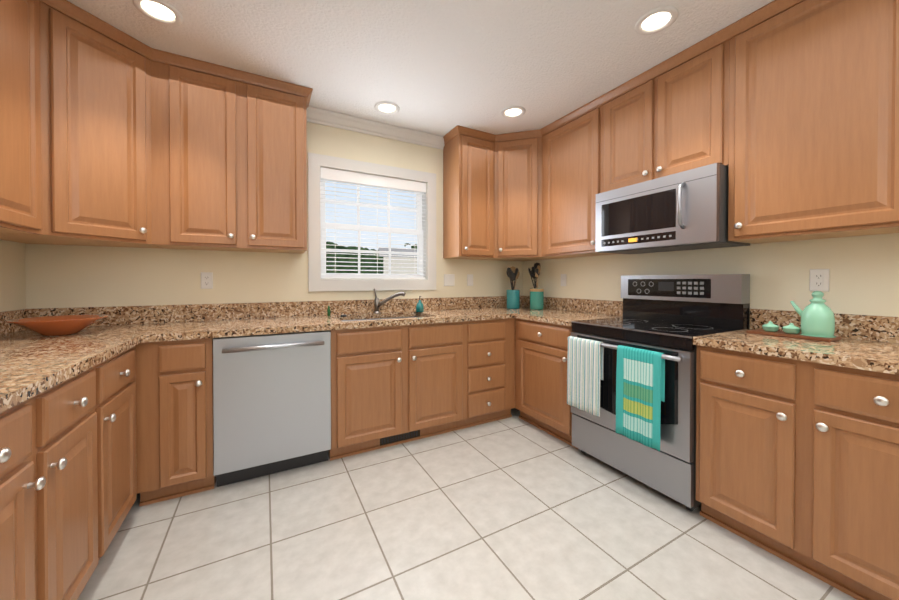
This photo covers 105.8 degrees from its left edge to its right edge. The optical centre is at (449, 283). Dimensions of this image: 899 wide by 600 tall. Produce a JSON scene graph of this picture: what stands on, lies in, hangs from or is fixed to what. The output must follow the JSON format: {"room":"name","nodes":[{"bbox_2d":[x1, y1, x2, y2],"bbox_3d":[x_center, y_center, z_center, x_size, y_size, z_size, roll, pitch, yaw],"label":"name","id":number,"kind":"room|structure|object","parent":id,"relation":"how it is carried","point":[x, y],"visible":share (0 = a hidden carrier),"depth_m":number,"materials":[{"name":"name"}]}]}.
{"room":"kitchen","nodes":[
{"label":"kitchen","id":0,"kind":"room"},
{"bbox_2d":[0,240,25,311],"bbox_3d":[-1.192,-0.078,-0.516,0.140,2.550,5.886,0,1,-29],"label":"wall","id":1,"kind":"structure","parent":0,"point":[12,279],"depth_m":1.88,"materials":[{"name":"paint"}]},
{"bbox_2d":[0,0,51,239],"bbox_3d":[-1.790,-0.795,1.065,0.322,1.136,1.025,0,1,-29],"label":"upper cabinet","id":2,"kind":"object","parent":1,"relation":"attached to","point":[23,23],"depth_m":1.46,"materials":[{"name":"brown wood"}]},
{"bbox_2d":[25,122,522,308],"bbox_3d":[-0.862,-0.108,2.933,3.736,2.550,0.140,0,1,-29],"label":"wall","id":3,"kind":"structure","parent":0,"point":[64,276],"depth_m":2.47,"materials":[{"name":"paint"}]},
{"bbox_2d":[0,0,162,248],"bbox_3d":[-2.043,-0.802,1.858,0.635,1.136,0.607,0,1,-29],"label":"upper cabinet","id":4,"kind":"object","parent":3,"relation":"attached to","point":[111,136],"depth_m":1.77,"materials":[{"name":"brown wood"}]},
{"bbox_2d":[152,48,243,250],"bbox_3d":[-1.630,-0.805,2.244,0.457,1.136,0.322,0,1,-29],"label":"upper cabinet","id":5,"kind":"object","parent":3,"relation":"attached to","point":[198,105],"depth_m":2.10,"materials":[{"name":"brown wood"}]},
{"bbox_2d":[201,272,212,288],"bbox_3d":[-1.705,-0.023,2.389,0.070,0.115,0.009,0,1,-29],"label":"electrical outlet","id":6,"kind":"object","parent":3,"relation":"attached to","point":[206,280],"visible":1,"depth_m":2.39,"materials":[{"name":"white plastic"}]},
{"bbox_2d":[244,72,307,252],"bbox_3d":[-1.256,-0.807,2.448,0.395,1.136,0.322,0,1,-29],"label":"upper cabinet","id":7,"kind":"object","parent":3,"relation":"attached to","point":[275,111],"depth_m":2.31,"materials":[{"name":"brown wood"}]},
{"bbox_2d":[308,152,435,291],"bbox_3d":[-0.657,-0.492,3.026,1.128,1.100,0.148,0,1,-29],"label":"window unit","id":8,"kind":"structure","parent":3,"relation":"in","point":[321,279],"depth_m":2.96,"materials":[{"name":"white paint"}]},
{"bbox_2d":[307,106,444,149],"bbox_3d":[-0.594,-1.335,2.947,1.243,0.093,0.070,0,1,-29],"label":"crown molding","id":9,"kind":"structure","parent":3,"relation":"attached to","point":[343,121],"depth_m":2.90,"materials":[{"name":"white paint"}]},
{"bbox_2d":[444,274,454,285],"bbox_3d":[0.001,-0.036,3.313,0.116,0.115,0.015,0,1,-29],"label":"double light switch","id":10,"kind":"object","parent":3,"relation":"attached to","point":[449,279],"visible":1,"depth_m":3.31,"materials":[{"name":"white plastic"}]},
{"bbox_2d":[443,126,494,259],"bbox_3d":[0.185,-0.814,3.231,0.385,1.136,0.322,0,1,-29],"label":"upper cabinet","id":11,"kind":"object","parent":3,"relation":"attached to","point":[468,153],"depth_m":3.10,"materials":[{"name":"brown wood"}]},
{"bbox_2d":[467,274,472,285],"bbox_3d":[0.212,-0.037,3.427,0.070,0.115,0.015,0,1,-29],"label":"light switch","id":12,"kind":"object","parent":3,"relation":"attached to","point":[469,279],"visible":1,"depth_m":3.42,"materials":[{"name":"white plastic"}]},
{"bbox_2d":[67,0,773,136],"bbox_3d":[0.510,-1.401,0.398,4.016,0.080,5.886,0,1,-29],"label":"ceiling","id":13,"kind":"structure","parent":0,"point":[442,68],"depth_m":1.97,"materials":[{"name":"white paint"}]},
{"bbox_2d":[132,0,182,25],"bbox_3d":[-1.458,-1.366,1.704,0.194,0.009,0.194,0,1,-29],"label":"recessed light","id":14,"kind":"object","parent":13,"relation":"in","point":[162,12],"visible":1,"depth_m":1.71,"materials":[{"name":"white paint"}]},
{"bbox_2d":[374,101,399,113],"bbox_3d":[-0.489,-1.374,2.663,0.194,0.009,0.194,0,1,-29],"label":"recessed light","id":15,"kind":"object","parent":13,"relation":"in","point":[385,107],"visible":1,"depth_m":2.66,"materials":[{"name":"white paint"}]},
{"bbox_2d":[501,106,525,117],"bbox_3d":[0.511,-1.375,2.729,0.194,0.009,0.194,0,1,-29],"label":"recessed light","id":16,"kind":"object","parent":13,"relation":"in","point":[513,111],"visible":1,"depth_m":2.72,"materials":[{"name":"white paint"}]},
{"bbox_2d":[635,6,677,34],"bbox_3d":[1.076,-1.367,1.773,0.194,0.009,0.194,0,1,-29],"label":"recessed light","id":17,"kind":"object","parent":13,"relation":"in","point":[657,20],"visible":1,"depth_m":1.77,"materials":[{"name":"white paint"}]},
{"bbox_2d":[77,408,856,599],"bbox_3d":[0.510,1.239,0.421,4.016,0.100,5.886,0,1,-29],"label":"floor","id":18,"kind":"structure","parent":0,"point":[514,507],"depth_m":1.57,"materials":[{"name":"tile"}]},
{"bbox_2d":[0,360,107,599],"bbox_3d":[-1.461,0.748,0.821,0.655,0.876,0.799,0,1,-29],"label":"base cabinet","id":19,"kind":"object","parent":18,"relation":"on","point":[68,482],"depth_m":1.04,"materials":[{"name":"brown wood"}]},
{"bbox_2d":[0,308,143,412],"bbox_3d":[-1.370,0.234,0.661,0.666,0.154,2.040,0,1,-29],"label":"countertop","id":20,"kind":"structure","parent":19,"relation":"on","point":[32,364],"depth_m":1.38,"materials":[{"name":"stone"}]},
{"bbox_2d":[4,314,109,335],"bbox_3d":[-2.019,0.219,1.765,0.364,0.086,0.364,0,1,-29],"label":"terracotta bowl","id":21,"kind":"object","parent":20,"relation":"on","point":[59,325],"visible":1,"depth_m":1.71,"materials":[{"name":"brown ceramic"}]},
{"bbox_2d":[108,346,136,546],"bbox_3d":[-1.771,0.743,1.390,0.655,0.876,0.496,0,1,-29],"label":"base cabinet","id":22,"kind":"object","parent":18,"relation":"on","point":[122,473],"depth_m":1.53,"materials":[{"name":"brown wood"}]},
{"bbox_2d":[136,338,215,506],"bbox_3d":[-1.616,0.737,2.092,0.327,0.876,0.627,0,1,-29],"label":"base cabinet","id":23,"kind":"object","parent":18,"relation":"on","point":[175,417],"depth_m":1.82,"materials":[{"name":"brown wood"}]},
{"bbox_2d":[213,330,330,486],"bbox_3d":[-1.165,0.739,2.272,0.624,0.868,0.627,0,1,-29],"label":"dishwasher","id":24,"kind":"object","parent":18,"relation":"on","point":[272,403],"visible":0.98,"depth_m":2.03,"materials":[{"name":"silver metal"}]},
{"bbox_2d":[328,321,467,460],"bbox_3d":[-0.467,0.731,2.717,1.014,0.876,0.627,0,1,-29],"label":"base cabinet","id":25,"kind":"object","parent":18,"relation":"on","point":[392,385],"depth_m":2.41,"materials":[{"name":"brown wood"}]},
{"bbox_2d":[3,288,515,341],"bbox_3d":[-0.669,0.256,2.581,3.732,0.427,0.664,0,1,-29],"label":"countertop","id":26,"kind":"structure","parent":25,"relation":"on","point":[188,321],"depth_m":2.45,"materials":[{"name":"stone"}]},
{"bbox_2d":[327,306,329,316],"bbox_3d":[-0.940,0.212,2.648,0.024,0.085,0.023,0,1,-29],"label":"bottle","id":27,"kind":"object","parent":26,"relation":"on","point":[328,312],"visible":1,"depth_m":2.64,"materials":[{"name":"green glass"}]},
{"bbox_2d":[373,288,405,313],"bbox_3d":[-0.517,0.146,2.912,0.243,0.213,0.195,0,1,-29],"label":"faucet","id":28,"kind":"object","parent":26,"relation":"on","point":[389,305],"depth_m":2.98,"materials":[{"name":"grey metal"}]},
{"bbox_2d":[416,296,423,311],"bbox_3d":[-0.264,0.179,3.015,0.072,0.144,0.072,0,1,-29],"label":"soap bottle","id":29,"kind":"object","parent":26,"relation":"on","point":[419,306],"visible":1,"depth_m":2.99,"materials":[{"name":"teal glass"}]},
{"bbox_2d":[506,266,519,308],"bbox_3d":[0.639,0.033,3.447,0.140,0.428,0.154,0,1,-29],"label":"crock","id":30,"kind":"object","parent":26,"relation":"on","point":[513,299],"visible":1,"depth_m":3.39,"materials":[{"name":"teal ceramic"}]},
{"bbox_2d":[528,263,543,309],"bbox_3d":[0.845,0.019,3.329,0.146,0.460,0.149,0,1,-29],"label":"crock","id":31,"kind":"object","parent":26,"relation":"on","point":[536,298],"visible":1,"depth_m":3.29,"materials":[{"name":"teal ceramic"}]},
{"bbox_2d":[380,430,419,445],"bbox_3d":[-0.360,1.126,2.500,0.310,0.062,0.008,0,1,-29],"label":"vent","id":32,"kind":"object","parent":25,"relation":"attached to","point":[414,435],"depth_m":2.49,"materials":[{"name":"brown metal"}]},
{"bbox_2d":[468,318,511,426],"bbox_3d":[0.163,0.728,3.059,0.420,0.876,0.627,0,1,-29],"label":"base cabinet","id":33,"kind":"object","parent":18,"relation":"on","point":[489,341],"depth_m":2.80,"materials":[{"name":"brown wood"}]},
{"bbox_2d":[515,318,577,448],"bbox_3d":[0.979,0.730,2.804,0.627,0.876,0.637,0,1,-29],"label":"base cabinet","id":34,"kind":"object","parent":18,"relation":"on","point":[541,348],"depth_m":2.63,"materials":[{"name":"brown wood"}]},
{"bbox_2d":[516,296,622,325],"bbox_3d":[0.986,0.216,2.772,0.642,0.154,0.582,0,1,-29],"label":"countertop","id":35,"kind":"structure","parent":34,"relation":"on","point":[561,311],"depth_m":2.90,"materials":[{"name":"stone"}]},
{"bbox_2d":[567,274,749,510],"bbox_3d":[1.271,0.558,2.163,0.721,1.232,0.756,0,1,-29],"label":"stove","id":36,"kind":"object","parent":18,"relation":"on","point":[631,387],"visible":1,"depth_m":1.99,"materials":[{"name":"silver metal"}]},
{"bbox_2d":[696,345,898,599],"bbox_3d":[1.685,0.742,1.507,0.627,0.876,0.781,0,1,-29],"label":"base cabinet","id":37,"kind":"object","parent":18,"relation":"on","point":[797,463],"depth_m":1.36,"materials":[{"name":"brown wood"}]},
{"bbox_2d":[693,309,898,374],"bbox_3d":[1.801,0.229,1.277,0.638,0.154,1.292,0,1,-29],"label":"countertop","id":38,"kind":"structure","parent":37,"relation":"on","point":[867,342],"depth_m":1.54,"materials":[{"name":"stone"}]},
{"bbox_2d":[746,329,840,341],"bbox_3d":[1.712,0.256,1.706,0.150,0.014,0.310,0,1,-29],"label":"wood tray","id":39,"kind":"object","parent":38,"relation":"on","point":[777,333],"visible":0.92,"depth_m":1.67,"materials":[{"name":"brown wood"}]},
{"bbox_2d":[762,321,778,331],"bbox_3d":[1.668,0.221,1.766,0.068,0.053,0.068,0,1,-29],"label":"lidded dish","id":40,"kind":"object","parent":39,"relation":"on","point":[769,326],"visible":1,"depth_m":1.75,"materials":[{"name":"green ceramic"}]},
{"bbox_2d":[782,323,800,333],"bbox_3d":[1.706,0.221,1.696,0.068,0.053,0.068,0,1,-29],"label":"lidded dish","id":41,"kind":"object","parent":39,"relation":"on","point":[791,328],"visible":1,"depth_m":1.68,"materials":[{"name":"green ceramic"}]},
{"bbox_2d":[790,291,835,337],"bbox_3d":[1.752,0.141,1.642,0.122,0.214,0.158,0,1,-29],"label":"teapot","id":42,"kind":"object","parent":39,"relation":"on","point":[816,314],"visible":1,"depth_m":1.60,"materials":[{"name":"green ceramic"}]},
{"bbox_2d":[523,233,898,316],"bbox_3d":[2.213,-0.094,1.335,0.140,2.550,5.886,0,1,-29],"label":"wall","id":43,"kind":"structure","parent":0,"point":[863,274],"depth_m":1.90,"materials":[{"name":"paint"}]},
{"bbox_2d":[495,130,538,260],"bbox_3d":[0.690,-0.815,3.343,0.608,1.136,0.608,0,1,-29],"label":"upper cabinet","id":44,"kind":"object","parent":43,"relation":"attached to","point":[516,153],"depth_m":3.12,"materials":[{"name":"brown wood"}]},
{"bbox_2d":[561,274,565,285],"bbox_3d":[1.084,-0.036,3.245,0.015,0.115,0.070,0,1,-29],"label":"light switch","id":45,"kind":"object","parent":43,"relation":"attached to","point":[563,279],"visible":1,"depth_m":3.24,"materials":[{"name":"white plastic"}]},
{"bbox_2d":[539,96,614,259],"bbox_3d":[1.111,-0.811,2.868,0.322,1.136,0.628,0,1,-29],"label":"upper cabinet","id":46,"kind":"object","parent":43,"relation":"attached to","point":[571,146],"depth_m":2.76,"materials":[{"name":"brown wood"}]},
{"bbox_2d":[603,25,730,191],"bbox_3d":[1.447,-1.011,2.247,0.322,0.724,0.781,0,1,-29],"label":"upper cabinet","id":47,"kind":"object","parent":43,"relation":"attached to","point":[673,117],"depth_m":2.08,"materials":[{"name":"brown wood"}]},
{"bbox_2d":[595,163,749,253],"bbox_3d":[1.389,-0.435,2.218,0.452,0.423,0.752,0,1,-29],"label":"microwave","id":48,"kind":"object","parent":47,"relation":"attached to","point":[684,210],"visible":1,"depth_m":2.03,"materials":[{"name":"silver metal"}]},
{"bbox_2d":[727,0,898,243],"bbox_3d":[1.786,-0.800,1.626,0.322,1.136,0.635,0,1,-29],"label":"upper cabinet","id":49,"kind":"object","parent":43,"relation":"attached to","point":[786,112],"depth_m":1.54,"materials":[{"name":"brown wood"}]},
{"bbox_2d":[809,269,828,291],"bbox_3d":[1.901,-0.019,1.749,0.009,0.115,0.070,0,1,-29],"label":"electrical outlet","id":50,"kind":"object","parent":43,"relation":"attached to","point":[819,279],"visible":0.98,"depth_m":1.75,"materials":[{"name":"white plastic"}]},
{"label":"outside","id":51,"kind":"structure","parent":0,"visible":0},
{"bbox_2d":[325,181,416,273],"bbox_3d":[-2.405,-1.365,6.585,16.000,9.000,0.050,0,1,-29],"label":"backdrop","id":52,"kind":"structure","parent":51,"point":[353,234],"depth_m":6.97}
]}

